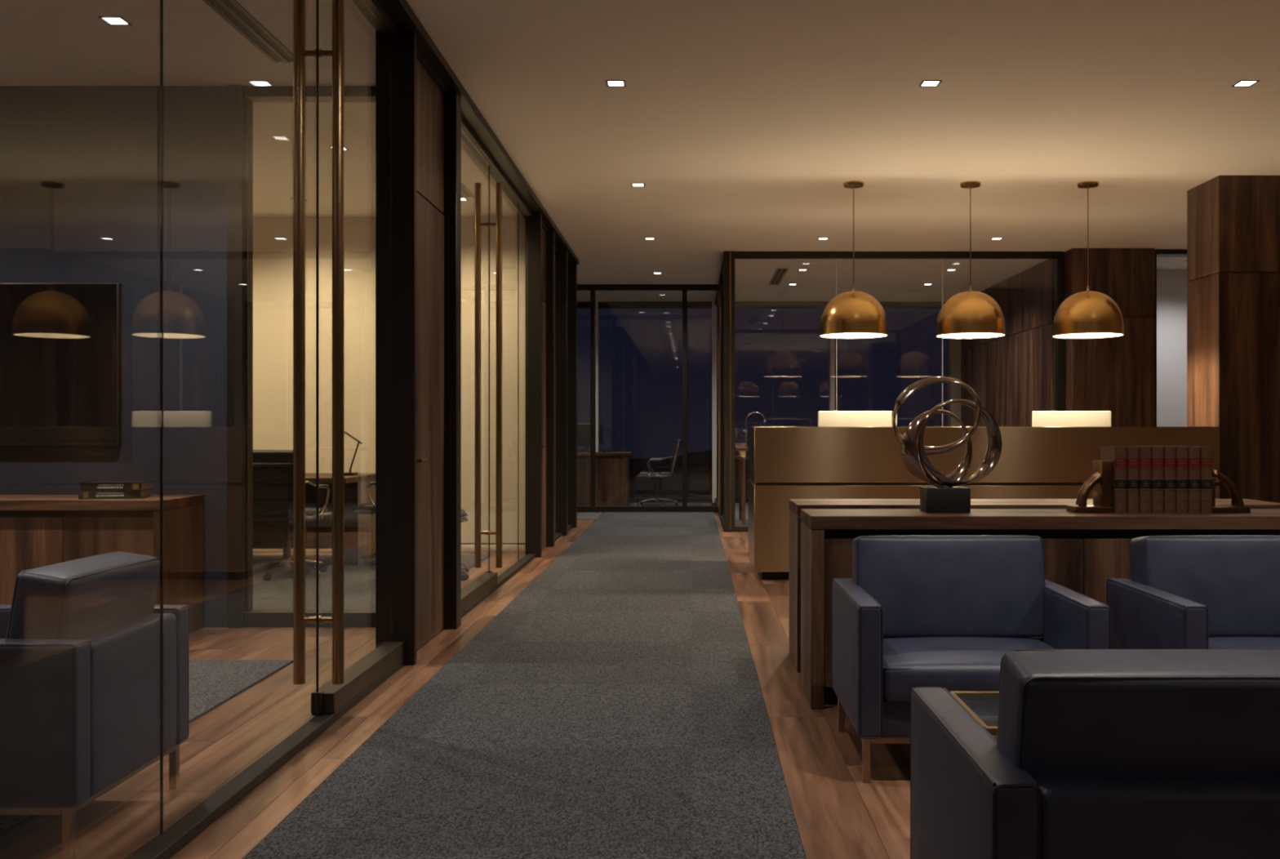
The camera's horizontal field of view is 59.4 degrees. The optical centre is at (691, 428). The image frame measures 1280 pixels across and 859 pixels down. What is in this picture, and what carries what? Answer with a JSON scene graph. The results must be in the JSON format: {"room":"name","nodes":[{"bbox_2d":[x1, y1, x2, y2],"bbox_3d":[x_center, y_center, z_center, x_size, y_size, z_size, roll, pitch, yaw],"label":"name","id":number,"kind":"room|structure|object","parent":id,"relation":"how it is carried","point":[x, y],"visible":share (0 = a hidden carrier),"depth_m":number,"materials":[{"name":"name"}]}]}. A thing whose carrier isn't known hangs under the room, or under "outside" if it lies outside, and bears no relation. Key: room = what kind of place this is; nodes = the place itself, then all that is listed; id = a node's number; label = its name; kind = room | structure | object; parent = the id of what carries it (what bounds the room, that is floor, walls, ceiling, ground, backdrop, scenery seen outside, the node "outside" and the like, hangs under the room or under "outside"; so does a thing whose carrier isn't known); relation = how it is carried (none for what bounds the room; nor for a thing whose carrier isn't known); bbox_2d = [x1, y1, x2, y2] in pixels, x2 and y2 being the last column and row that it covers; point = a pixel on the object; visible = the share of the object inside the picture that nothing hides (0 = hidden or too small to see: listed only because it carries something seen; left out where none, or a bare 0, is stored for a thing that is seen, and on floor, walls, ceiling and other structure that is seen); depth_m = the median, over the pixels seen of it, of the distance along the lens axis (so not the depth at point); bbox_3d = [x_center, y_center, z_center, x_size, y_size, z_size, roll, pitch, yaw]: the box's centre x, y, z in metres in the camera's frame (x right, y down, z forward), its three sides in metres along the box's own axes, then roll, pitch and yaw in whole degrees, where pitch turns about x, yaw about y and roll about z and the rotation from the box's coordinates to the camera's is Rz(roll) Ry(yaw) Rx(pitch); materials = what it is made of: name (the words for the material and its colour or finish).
{"room":"lobby","nodes":[
{"label":"lobby","id":0,"kind":"room"},
{"bbox_2d":[0,85,226,626],"bbox_3d":[-4.645,-0.420,6.560,3.910,3.140,0.120,0,0,0],"label":"wall","id":1,"kind":"structure","parent":0,"point":[80,165],"depth_m":6.50,"materials":[{"name":"black paint"}]},
{"bbox_2d":[0,283,121,444],"bbox_3d":[-4.055,-0.374,6.472,1.500,0.935,0.054,0,0,0],"label":"television","id":2,"kind":"object","parent":1,"relation":"attached to","point":[60,344],"visible":1,"depth_m":6.45,"materials":[{"name":"black glass"}]},
{"bbox_2d":[226,84,375,627],"bbox_3d":[-2.115,-0.420,6.560,1.150,3.140,0.160,0,0,0],"label":"door frame","id":3,"kind":"structure","parent":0,"point":[241,613],"depth_m":6.48,"materials":[{"name":"brown metal"}]},
{"bbox_2d":[127,0,578,858],"bbox_3d":[-1.433,-0.420,5.000,0.215,3.140,16.400,0,0,0],"label":"glass","id":4,"kind":"object","parent":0,"point":[399,33],"visible":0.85,"depth_m":5.46,"materials":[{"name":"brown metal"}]},
{"bbox_2d":[293,0,404,715],"bbox_3d":[-1.460,-0.393,4.904,0.197,3.015,1.092,0,0,0],"label":"door","id":5,"kind":"structure","parent":4,"relation":"attached to","point":[346,684],"depth_m":4.37,"materials":[{"name":"clear glass"}]},
{"bbox_2d":[417,48,448,648],"bbox_3d":[-1.431,-0.395,5.968,0.139,3.089,0.925,0,0,0],"label":"door","id":6,"kind":"structure","parent":4,"relation":"attached to","point":[431,91],"depth_m":6.08,"materials":[{"name":"brown"}]},
{"bbox_2d":[461,165,502,611],"bbox_3d":[-1.460,-0.393,7.331,0.197,3.015,1.522,0,0,0],"label":"door","id":7,"kind":"structure","parent":4,"relation":"attached to","point":[473,590],"depth_m":8.03,"materials":[{"name":"clear glass"}]},
{"bbox_2d":[524,216,548,555],"bbox_3d":[-1.431,-0.395,10.520,0.139,3.089,0.840,0,0,0],"label":"door","id":8,"kind":"structure","parent":4,"relation":"attached to","point":[544,229],"depth_m":10.66,"materials":[{"name":"black"}]},
{"bbox_2d":[253,216,524,551],"bbox_3d":[-4.070,-0.420,10.553,5.060,3.140,0.135,0,0,0],"label":"wall","id":9,"kind":"structure","parent":0,"point":[273,236],"depth_m":10.50,"materials":[{"name":"beige paint"}]},
{"bbox_2d":[0,503,910,858],"bbox_3d":[0.188,1.250,7.150,13.907,0.200,20.700,0,0,0],"label":"floor","id":10,"kind":"structure","parent":0,"point":[838,815],"depth_m":4.03,"materials":[{"name":"brown wood"}]},
{"bbox_2d":[0,494,204,633],"bbox_3d":[-3.862,0.765,6.240,2.075,0.770,0.500,0,0,0],"label":"desk","id":11,"kind":"object","parent":10,"relation":"on","point":[37,531],"visible":0.59,"depth_m":6.01,"materials":[{"name":"brown wood"}]},
{"bbox_2d":[78,488,150,499],"bbox_3d":[-3.190,0.358,6.200,0.310,0.044,0.236,0,0,-14],"label":"book","id":12,"kind":"object","parent":11,"relation":"on","point":[84,495],"visible":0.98,"depth_m":6.09,"materials":[{"name":"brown paper"}]},
{"bbox_2d":[96,492,124,496],"bbox_3d":[-3.161,0.356,6.086,0.138,0.022,0.001,0,0,-14],"label":"print","id":13,"kind":"object","parent":12,"relation":"on","point":[97,492],"depth_m":6.09},
{"bbox_2d":[80,480,154,491],"bbox_3d":[-3.175,0.314,6.200,0.310,0.044,0.226,0,0,-9],"label":"book","id":14,"kind":"object","parent":12,"relation":"on","point":[95,485],"visible":1,"depth_m":6.10,"materials":[{"name":"black paper"}]},
{"bbox_2d":[97,484,124,488],"bbox_3d":[-3.158,0.312,6.088,0.135,0.022,0.001,0,0,-9],"label":"print","id":15,"kind":"object","parent":14,"relation":"on","point":[99,484],"depth_m":6.09},
{"bbox_2d":[0,659,293,832],"bbox_3d":[-3.583,1.144,3.865,3.235,0.012,3.330,0,0,0],"label":"area rug","id":16,"kind":"object","parent":10,"relation":"on","point":[211,682],"visible":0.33,"depth_m":5.09,"materials":[{"name":"grey carpet"}]},
{"bbox_2d":[0,551,188,858],"bbox_3d":[-1.950,0.758,3.245,0.706,0.760,0.668,0,0,0],"label":"armchair","id":17,"kind":"object","parent":16,"relation":"on","point":[80,637],"visible":0.99,"depth_m":3.01,"materials":[{"name":"blue leather"}]},
{"bbox_2d":[5,551,159,639],"bbox_3d":[-1.758,0.573,3.245,0.214,0.389,0.540,0,0,0],"label":"chair backrest","id":18,"kind":"object","parent":17,"relation":"on","point":[91,597],"depth_m":3.08,"materials":[{"name":"blue leather"}]},
{"bbox_2d":[253,554,488,608],"bbox_3d":[-3.712,1.144,8.590,3.775,0.012,3.120,0,0,0],"label":"area rug","id":19,"kind":"object","parent":10,"relation":"on","point":[277,593],"visible":0.32,"depth_m":8.13,"materials":[{"name":"grey carpet"}]},
{"bbox_2d":[253,449,332,580],"bbox_3d":[-3.156,0.640,8.673,0.642,0.995,0.655,0,0,7],"label":"office chair","id":20,"kind":"object","parent":19,"relation":"on","point":[273,469],"visible":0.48,"depth_m":8.43,"materials":[{"name":"black leather"}]},
{"bbox_2d":[253,472,375,564],"bbox_3d":[-3.700,0.765,9.490,1.860,0.745,1.020,0,0,0],"label":"office desk","id":21,"kind":"object","parent":19,"relation":"on","point":[359,528],"visible":0.38,"depth_m":9.78,"materials":[{"name":"brown wood"}]},
{"bbox_2d":[344,431,362,475],"bbox_3d":[-2.928,0.180,9.550,0.244,0.425,0.140,0,0,0],"label":"desk lamp","id":22,"kind":"object","parent":21,"relation":"on","point":[349,473],"visible":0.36,"depth_m":9.54,"materials":[{"name":"brown metal"}]},
{"bbox_2d":[353,481,375,565],"bbox_3d":[-2.425,0.640,9.408,0.655,0.995,0.642,0,0,14],"label":"office chair","id":23,"kind":"object","parent":19,"relation":"on","point":[370,508],"visible":0.08,"depth_m":9.23,"materials":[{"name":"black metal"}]},
{"bbox_2d":[461,508,469,580],"bbox_3d":[-2.026,0.640,8.541,0.655,0.995,0.642,0,0,-11],"label":"office chair","id":24,"kind":"object","parent":19,"relation":"on","point":[464,571],"visible":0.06,"depth_m":8.42,"materials":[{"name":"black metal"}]},
{"bbox_2d":[241,511,806,858],"bbox_3d":[-0.445,1.144,7.090,1.500,0.012,16.580,0,0,0],"label":"carpet runner","id":25,"kind":"object","parent":10,"relation":"on","point":[615,707],"visible":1,"depth_m":4.16,"materials":[{"name":"grey carpet"}]},
{"bbox_2d":[577,511,603,519],"bbox_3d":[-3.808,1.145,14.780,5.185,0.010,1.160,0,0,0],"label":"area rug","id":26,"kind":"object","parent":10,"relation":"on","point":[580,515],"visible":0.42,"depth_m":14.76,"materials":[{"name":"grey carpet"}]},
{"bbox_2d":[629,502,711,505],"bbox_3d":[-2.250,1.145,16.450,5.100,0.010,1.860,0,0,0],"label":"area rug","id":27,"kind":"object","parent":10,"relation":"on","point":[631,504],"visible":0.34,"depth_m":17.00,"materials":[{"name":"grey carpet"}]},
{"bbox_2d":[577,451,632,505],"bbox_3d":[-1.820,0.743,16.630,1.860,0.795,0.700,0,0,0],"label":"desk","id":28,"kind":"object","parent":27,"relation":"on","point":[612,468],"visible":0.36,"depth_m":16.32,"materials":[{"name":"brown wood"}]},
{"bbox_2d":[577,423,590,452],"bbox_3d":[-1.720,0.132,16.620,0.520,0.426,0.140,0,0,0],"label":"monitor","id":29,"kind":"object","parent":28,"relation":"on","point":[583,429],"visible":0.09,"depth_m":16.61,"materials":[{"name":"black plastic"}]},
{"bbox_2d":[598,429,613,452],"bbox_3d":[-1.265,0.174,16.600,0.230,0.341,0.118,0,0,0],"label":"lamp","id":30,"kind":"object","parent":28,"relation":"on","point":[598,429],"visible":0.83,"depth_m":16.59,"materials":[{"name":"black plastic"}]},
{"bbox_2d":[636,438,681,505],"bbox_3d":[-0.473,0.642,16.549,0.655,0.995,0.642,0,0,0],"label":"office chair","id":31,"kind":"object","parent":27,"relation":"on","point":[655,475],"visible":1,"depth_m":16.33,"materials":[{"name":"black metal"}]},
{"bbox_2d":[734,502,747,525],"bbox_3d":[2.210,1.145,15.200,3.380,0.010,4.200,0,0,0],"label":"area rug","id":32,"kind":"object","parent":10,"relation":"on","point":[737,522],"visible":0.02,"depth_m":14.76,"materials":[{"name":"grey carpet"}]},
{"bbox_2d":[735,446,747,524],"bbox_3d":[1.200,0.682,13.750,1.280,0.915,0.840,0,0,0],"label":"meeting table","id":33,"kind":"object","parent":32,"relation":"on","point":[741,450],"visible":0.45,"depth_m":13.37,"materials":[{"name":"brown wood"}]},
{"bbox_2d":[743,411,766,447],"bbox_3d":[0.771,0.007,13.600,0.282,0.435,0.140,0,0,0],"label":"lamp","id":34,"kind":"object","parent":33,"relation":"on","point":[764,420],"visible":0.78,"depth_m":13.60,"materials":[{"name":"silver metal"}]},
{"bbox_2d":[831,534,1111,782],"bbox_3d":[0.948,0.770,3.954,0.823,0.760,0.706,0,0,0],"label":"armchair","id":35,"kind":"object","parent":10,"relation":"on","point":[942,611],"visible":0.76,"depth_m":4.04,"materials":[{"name":"blue leather"}]},
{"bbox_2d":[851,534,1044,637],"bbox_3d":[0.948,0.585,4.147,0.695,0.389,0.214,0,0,0],"label":"cushion","id":36,"kind":"object","parent":35,"relation":"on","point":[924,585],"depth_m":4.06,"materials":[{"name":"blue leather"}]},
{"bbox_2d":[883,636,1055,702],"bbox_3d":[0.948,0.824,3.858,0.655,0.169,0.513,0,0,0],"label":"seat cushion","id":37,"kind":"object","parent":35,"relation":"on","point":[950,663],"depth_m":3.64,"materials":[{"name":"blue leather"}]},
{"bbox_2d":[950,690,999,739],"bbox_3d":[1.020,0.940,2.930,0.618,0.420,0.388,0,0,0],"label":"side table","id":38,"kind":"object","parent":10,"relation":"on","point":[989,723],"visible":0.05,"depth_m":3.09,"materials":[{"name":"gold metal"}]},
{"bbox_2d":[977,715,998,739],"bbox_3d":[1.020,0.800,2.930,0.582,0.010,0.352,0,0,0],"label":"shelf","id":39,"kind":"object","parent":38,"relation":"attached to","point":[988,720],"depth_m":3.06,"materials":[{"name":"wood"}]},
{"bbox_2d":[747,426,1219,579],"bbox_3d":[2.244,0.566,8.975,3.533,1.168,0.950,0,0,0],"label":"reception desk","id":40,"kind":"object","parent":10,"relation":"on","point":[784,464],"visible":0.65,"depth_m":8.50,"materials":[{"name":"gold metal"}]},
{"bbox_2d":[817,410,897,426],"bbox_3d":[1.368,0.120,9.240,0.650,0.540,0.180,0,0,0],"label":"desktop computer","id":41,"kind":"object","parent":40,"relation":"on","point":[825,418],"visible":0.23,"depth_m":9.23,"materials":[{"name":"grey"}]},
{"bbox_2d":[1031,410,1111,426],"bbox_3d":[3.135,0.120,9.240,0.650,0.540,0.180,0,0,0],"label":"desktop computer","id":42,"kind":"object","parent":40,"relation":"on","point":[1039,418],"visible":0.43,"depth_m":9.23,"materials":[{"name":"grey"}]},
{"bbox_2d":[789,498,1279,672],"bbox_3d":[1.675,0.754,5.520,2.350,0.792,0.460,0,0,0],"label":"console","id":43,"kind":"object","parent":10,"relation":"on","point":[795,504],"visible":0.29,"depth_m":5.43,"materials":[{"name":"brown wood"}]},
{"bbox_2d":[800,508,1279,708],"bbox_3d":[1.645,0.754,4.815,2.310,0.792,0.430,0,0,0],"label":"console","id":44,"kind":"object","parent":10,"relation":"on","point":[1082,550],"visible":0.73,"depth_m":4.62,"materials":[{"name":"brown wood"}]},
{"bbox_2d":[891,376,1001,512],"bbox_3d":[1.107,0.064,4.851,0.465,0.585,0.170,0,0,0],"label":"ring sculpture","id":45,"kind":"object","parent":44,"relation":"on","point":[945,496],"visible":1,"depth_m":4.82,"materials":[{"name":"silver metal"}]},
{"bbox_2d":[1066,460,1113,512],"bbox_3d":[1.722,0.247,4.845,0.165,0.222,0.120,0,0,0],"label":"bookend","id":46,"kind":"object","parent":44,"relation":"on","point":[1101,480],"visible":1,"depth_m":4.79,"materials":[{"name":"brown metal"}]},
{"bbox_2d":[1100,445,1126,512],"bbox_3d":[1.832,0.216,4.862,0.050,0.283,0.187,0,0,0],"label":"volume","id":47,"kind":"object","parent":44,"relation":"on","point":[1117,455],"visible":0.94,"depth_m":4.77,"materials":[{"name":"brown leather"}]},
{"bbox_2d":[1115,445,1138,512],"bbox_3d":[1.884,0.216,4.862,0.050,0.283,0.187,0,0,0],"label":"volume","id":48,"kind":"object","parent":44,"relation":"on","point":[1132,452],"visible":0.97,"depth_m":4.77,"materials":[{"name":"black leather"}]},
{"bbox_2d":[1128,445,1151,512],"bbox_3d":[1.937,0.216,4.862,0.050,0.283,0.187,0,0,0],"label":"volume","id":49,"kind":"object","parent":44,"relation":"on","point":[1144,452],"visible":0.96,"depth_m":4.77,"materials":[{"name":"black leather"}]},
{"bbox_2d":[1139,445,1163,512],"bbox_3d":[1.989,0.216,4.862,0.050,0.283,0.187,0,0,0],"label":"volume","id":50,"kind":"object","parent":44,"relation":"on","point":[1157,452],"visible":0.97,"depth_m":4.77,"materials":[{"name":"black leather"}]},
{"bbox_2d":[1151,445,1175,512],"bbox_3d":[2.041,0.216,4.862,0.050,0.283,0.187,0,0,0],"label":"volume","id":51,"kind":"object","parent":44,"relation":"on","point":[1169,452],"visible":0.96,"depth_m":4.77,"materials":[{"name":"black leather"}]},
{"bbox_2d":[1163,445,1187,512],"bbox_3d":[2.093,0.216,4.862,0.050,0.283,0.187,0,0,0],"label":"volume","id":52,"kind":"object","parent":44,"relation":"on","point":[1181,452],"visible":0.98,"depth_m":4.77,"materials":[{"name":"black leather"}]},
{"bbox_2d":[1175,445,1199,512],"bbox_3d":[2.145,0.216,4.862,0.050,0.283,0.187,0,0,0],"label":"volume","id":53,"kind":"object","parent":44,"relation":"on","point":[1193,452],"visible":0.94,"depth_m":4.77,"materials":[{"name":"black leather"}]},
{"bbox_2d":[1187,445,1212,512],"bbox_3d":[2.197,0.216,4.862,0.050,0.283,0.187,0,0,0],"label":"volume","id":54,"kind":"object","parent":44,"relation":"on","point":[1206,452],"visible":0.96,"depth_m":4.77,"materials":[{"name":"black leather"}]},
{"bbox_2d":[1212,469,1250,512],"bbox_3d":[2.307,0.267,4.845,0.165,0.183,0.120,0,0,0],"label":"bookend","id":55,"kind":"object","parent":44,"relation":"on","point":[1237,504],"visible":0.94,"depth_m":4.79,"materials":[{"name":"brown metal"}]},
{"bbox_2d":[910,648,1279,858],"bbox_3d":[0.893,0.770,2.151,0.823,0.760,0.706,0,0,0],"label":"armchair","id":56,"kind":"object","parent":10,"relation":"on","point":[1095,753],"visible":1,"depth_m":1.86,"materials":[{"name":"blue leather"}]},
{"bbox_2d":[996,648,1279,778],"bbox_3d":[0.893,0.585,1.958,0.695,0.389,0.214,0,0,0],"label":"cushion","id":57,"kind":"object","parent":56,"relation":"on","point":[1064,713],"depth_m":1.86,"materials":[{"name":"blue leather"}]},
{"bbox_2d":[1106,534,1279,648],"bbox_3d":[2.000,0.770,3.954,0.823,0.760,0.706,0,0,0],"label":"armchair","id":58,"kind":"object","parent":10,"relation":"on","point":[1189,591],"visible":0.58,"depth_m":4.05,"materials":[{"name":"blue leather"}]},
{"bbox_2d":[1208,636,1279,648],"bbox_3d":[2.000,0.824,3.858,0.655,0.169,0.513,0,0,0],"label":"seat cushion","id":59,"kind":"object","parent":58,"relation":"on","point":[1214,642],"depth_m":3.88,"materials":[{"name":"blue leather"}]},
{"bbox_2d":[555,259,555,526],"bbox_3d":[-4.070,-0.420,13.200,5.060,3.140,0.100,0,0,0],"label":"wall","id":60,"kind":"structure","parent":0,"point":[555,260],"depth_m":13.15,"materials":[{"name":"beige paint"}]},
{"bbox_2d":[0,0,1279,301],"bbox_3d":[0.200,-2.090,7.150,13.600,0.200,20.700,0,0,0],"label":"ceiling","id":61,"kind":"structure","parent":0,"point":[744,124],"depth_m":7.09,"materials":[{"name":"white paint"}]},
{"bbox_2d":[97,16,132,25],"bbox_3d":[-2.810,-1.988,5.460,0.110,0.004,0.110,0,0,0],"label":"recessed light","id":62,"kind":"object","parent":61,"relation":"in","point":[113,20],"visible":1,"depth_m":5.45,"materials":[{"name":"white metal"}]},
{"bbox_2d":[202,0,293,62],"bbox_3d":[-2.190,-1.986,4.830,0.148,0.008,2.480,0,0,0],"label":"ceiling vent","id":63,"kind":"object","parent":61,"relation":"in","point":[230,11],"visible":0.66,"depth_m":5.56,"materials":[{"name":"black"}]},
{"bbox_2d":[461,182,475,198],"bbox_3d":[-1.930,-1.986,9.100,0.148,0.008,1.020,0,0,0],"label":"ceiling vent","id":64,"kind":"object","parent":61,"relation":"in","point":[465,193],"visible":0.29,"depth_m":9.43,"materials":[{"name":"black"}]},
{"bbox_2d":[605,80,626,87],"bbox_3d":[-0.436,-1.988,6.450,0.110,0.004,0.110,0,0,0],"label":"recessed light","id":65,"kind":"object","parent":61,"relation":"in","point":[611,83],"visible":1,"depth_m":6.46,"materials":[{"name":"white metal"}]},
{"bbox_2d":[631,183,644,186],"bbox_3d":[-0.436,-1.988,9.130,0.110,0.004,0.110,0,0,0],"label":"recessed light","id":66,"kind":"object","parent":61,"relation":"in","point":[634,184],"visible":1,"depth_m":9.12,"materials":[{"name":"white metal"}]},
{"bbox_2d":[644,237,655,239],"bbox_3d":[-0.436,-1.988,11.700,0.110,0.004,0.110,0,0,0],"label":"recessed light","id":67,"kind":"object","parent":61,"relation":"in","point":[646,238],"visible":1,"depth_m":11.70,"materials":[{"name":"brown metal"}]},
{"bbox_2d":[768,268,788,284],"bbox_3d":[1.130,-1.986,14.650,0.148,0.008,1.520,0,0,0],"label":"ceiling vent","id":68,"kind":"object","parent":61,"relation":"in","point":[780,273],"visible":1,"depth_m":14.58,"materials":[{"name":"black"}]},
{"bbox_2d":[817,237,829,239],"bbox_3d":[1.375,-1.988,11.700,0.110,0.004,0.110,0,0,0],"label":"recessed light","id":69,"kind":"object","parent":61,"relation":"in","point":[820,238],"visible":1,"depth_m":11.70,"materials":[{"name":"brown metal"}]},
{"bbox_2d":[819,181,888,338],"bbox_3d":[1.312,-1.372,9.070,0.547,1.236,0.547,0,0,0],"label":"pendant lamp","id":70,"kind":"object","parent":61,"relation":"hanging from","point":[853,314],"visible":1,"depth_m":8.88,"materials":[{"name":"gold metal"}]},
{"bbox_2d":[919,80,942,87],"bbox_3d":[1.375,-1.988,6.450,0.110,0.004,0.110,0,0,0],"label":"recessed light","id":71,"kind":"object","parent":61,"relation":"in","point":[926,83],"visible":1,"depth_m":6.46,"materials":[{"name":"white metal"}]},
{"bbox_2d":[936,181,1005,338],"bbox_3d":[2.258,-1.372,9.070,0.547,1.236,0.547,0,0,0],"label":"pendant lamp","id":72,"kind":"object","parent":61,"relation":"hanging from","point":[971,314],"visible":1,"depth_m":8.88,"materials":[{"name":"gold metal"}]},
{"bbox_2d":[990,237,1004,239],"bbox_3d":[3.190,-1.988,11.700,0.110,0.004,0.110,0,0,0],"label":"recessed light","id":73,"kind":"object","parent":61,"relation":"in","point":[993,238],"visible":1,"depth_m":11.70,"materials":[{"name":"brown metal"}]},
{"bbox_2d":[1053,181,1124,338],"bbox_3d":[3.210,-1.372,9.070,0.547,1.236,0.547,0,0,0],"label":"pendant lamp","id":74,"kind":"object","parent":61,"relation":"hanging from","point":[1087,314],"visible":1,"depth_m":8.89,"materials":[{"name":"gold metal"}]},
{"bbox_2d":[1231,80,1259,87],"bbox_3d":[3.190,-1.988,6.450,0.110,0.004,0.110,0,0,0],"label":"recessed light","id":75,"kind":"object","parent":61,"relation":"in","point":[1241,83],"visible":1,"depth_m":6.45,"materials":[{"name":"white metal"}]},
{"bbox_2d":[577,284,717,512],"bbox_3d":[-3.120,-0.420,15.450,6.960,3.140,0.100,0,0,0],"label":"window frame","id":76,"kind":"structure","parent":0,"point":[593,288],"depth_m":15.40,"materials":[{"name":"brown metal"}]},
{"bbox_2d":[577,301,590,308],"bbox_3d":[-2.428,-0.420,17.490,1.875,3.140,0.180,0,0,0],"label":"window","id":77,"kind":"structure","parent":76,"relation":"in","point":[580,304],"depth_m":17.48,"materials":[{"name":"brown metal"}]},
{"bbox_2d":[595,301,711,502],"bbox_3d":[-0.585,-0.420,17.490,1.881,3.140,0.180,0,0,0],"label":"window","id":78,"kind":"structure","parent":76,"relation":"in","point":[599,304],"depth_m":17.48,"materials":[{"name":"brown metal"}]},
{"bbox_2d":[715,250,1065,531],"bbox_3d":[2.272,-0.420,14.957,3.825,3.140,4.885,0,0,0],"label":"window frame","id":79,"kind":"structure","parent":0,"point":[725,294],"depth_m":12.55,"materials":[{"name":"brown metal"}]},
{"bbox_2d":[711,301,829,502],"bbox_3d":[1.256,-0.420,17.490,1.869,3.140,0.180,0,0,0],"label":"window","id":80,"kind":"structure","parent":79,"relation":"in","point":[738,304],"depth_m":17.42,"materials":[{"name":"brown metal"}]},
{"bbox_2d":[946,337,961,426],"bbox_3d":[5.590,-0.420,17.525,3.120,3.140,0.250,0,0,0],"label":"wall","id":81,"kind":"structure","parent":0,"point":[953,345],"depth_m":17.40,"materials":[{"name":"beige paint"}]},
{"bbox_2d":[829,301,946,410],"bbox_3d":[3.092,-0.420,17.490,1.875,3.140,0.180,0,0,0],"label":"window","id":82,"kind":"structure","parent":81,"relation":"in","point":[886,304],"depth_m":17.48,"materials":[{"name":"glass"}]},
{"bbox_2d":[960,258,1053,426],"bbox_3d":[4.210,-0.420,15.190,0.060,3.140,4.420,0,0,0],"label":"wall","id":83,"kind":"structure","parent":0,"point":[1011,375],"depth_m":14.37,"materials":[{"name":"brown wood"}]},
{"bbox_2d":[1053,248,1155,426],"bbox_3d":[4.645,-0.420,12.645,0.910,3.140,0.630,0,0,0],"label":"wall","id":84,"kind":"structure","parent":0,"point":[1116,375],"depth_m":12.33,"materials":[{"name":"brown wood"}]},
{"bbox_2d":[1154,248,1186,426],"bbox_3d":[6.050,-0.420,12.500,1.900,3.140,0.200,0,0,0],"label":"frame","id":85,"kind":"object","parent":84,"relation":"attached to","point":[1158,252],"visible":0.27,"depth_m":12.40,"materials":[{"name":"brown metal"}]},
{"bbox_2d":[1156,269,1187,426],"bbox_3d":[6.000,-0.420,14.060,2.000,3.140,0.120,0,0,0],"label":"wall","id":86,"kind":"structure","parent":0,"point":[1171,284],"depth_m":14.00,"materials":[{"name":"white paint"}]},
{"bbox_2d":[1186,175,1279,502],"bbox_3d":[5.570,-0.420,9.075,2.860,3.140,0.570,0,0,0],"label":"wood column","id":87,"kind":"structure","parent":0,"point":[1233,221],"depth_m":8.79,"materials":[{"name":"brown wood"}]},
{"label":"outside","id":88,"kind":"structure","parent":0,"visible":0},
{"bbox_2d":[630,458,749,503],"bbox_3d":[0.000,13.250,258.850,600.000,0.200,482.300,0,0,0],"label":"ground","id":89,"kind":"structure","parent":88,"point":[699,485],"depth_m":265.34,"materials":[{"name":"black"}]},
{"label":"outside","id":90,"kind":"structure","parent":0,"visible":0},
{"bbox_2d":[630,448,747,473],"bbox_3d":[-2.000,9.487,355.000,636.000,13.704,50.000,0,0,0],"label":"hills","id":91,"kind":"structure","parent":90,"point":[698,462],"depth_m":340.54,"materials":[{"name":"black"}]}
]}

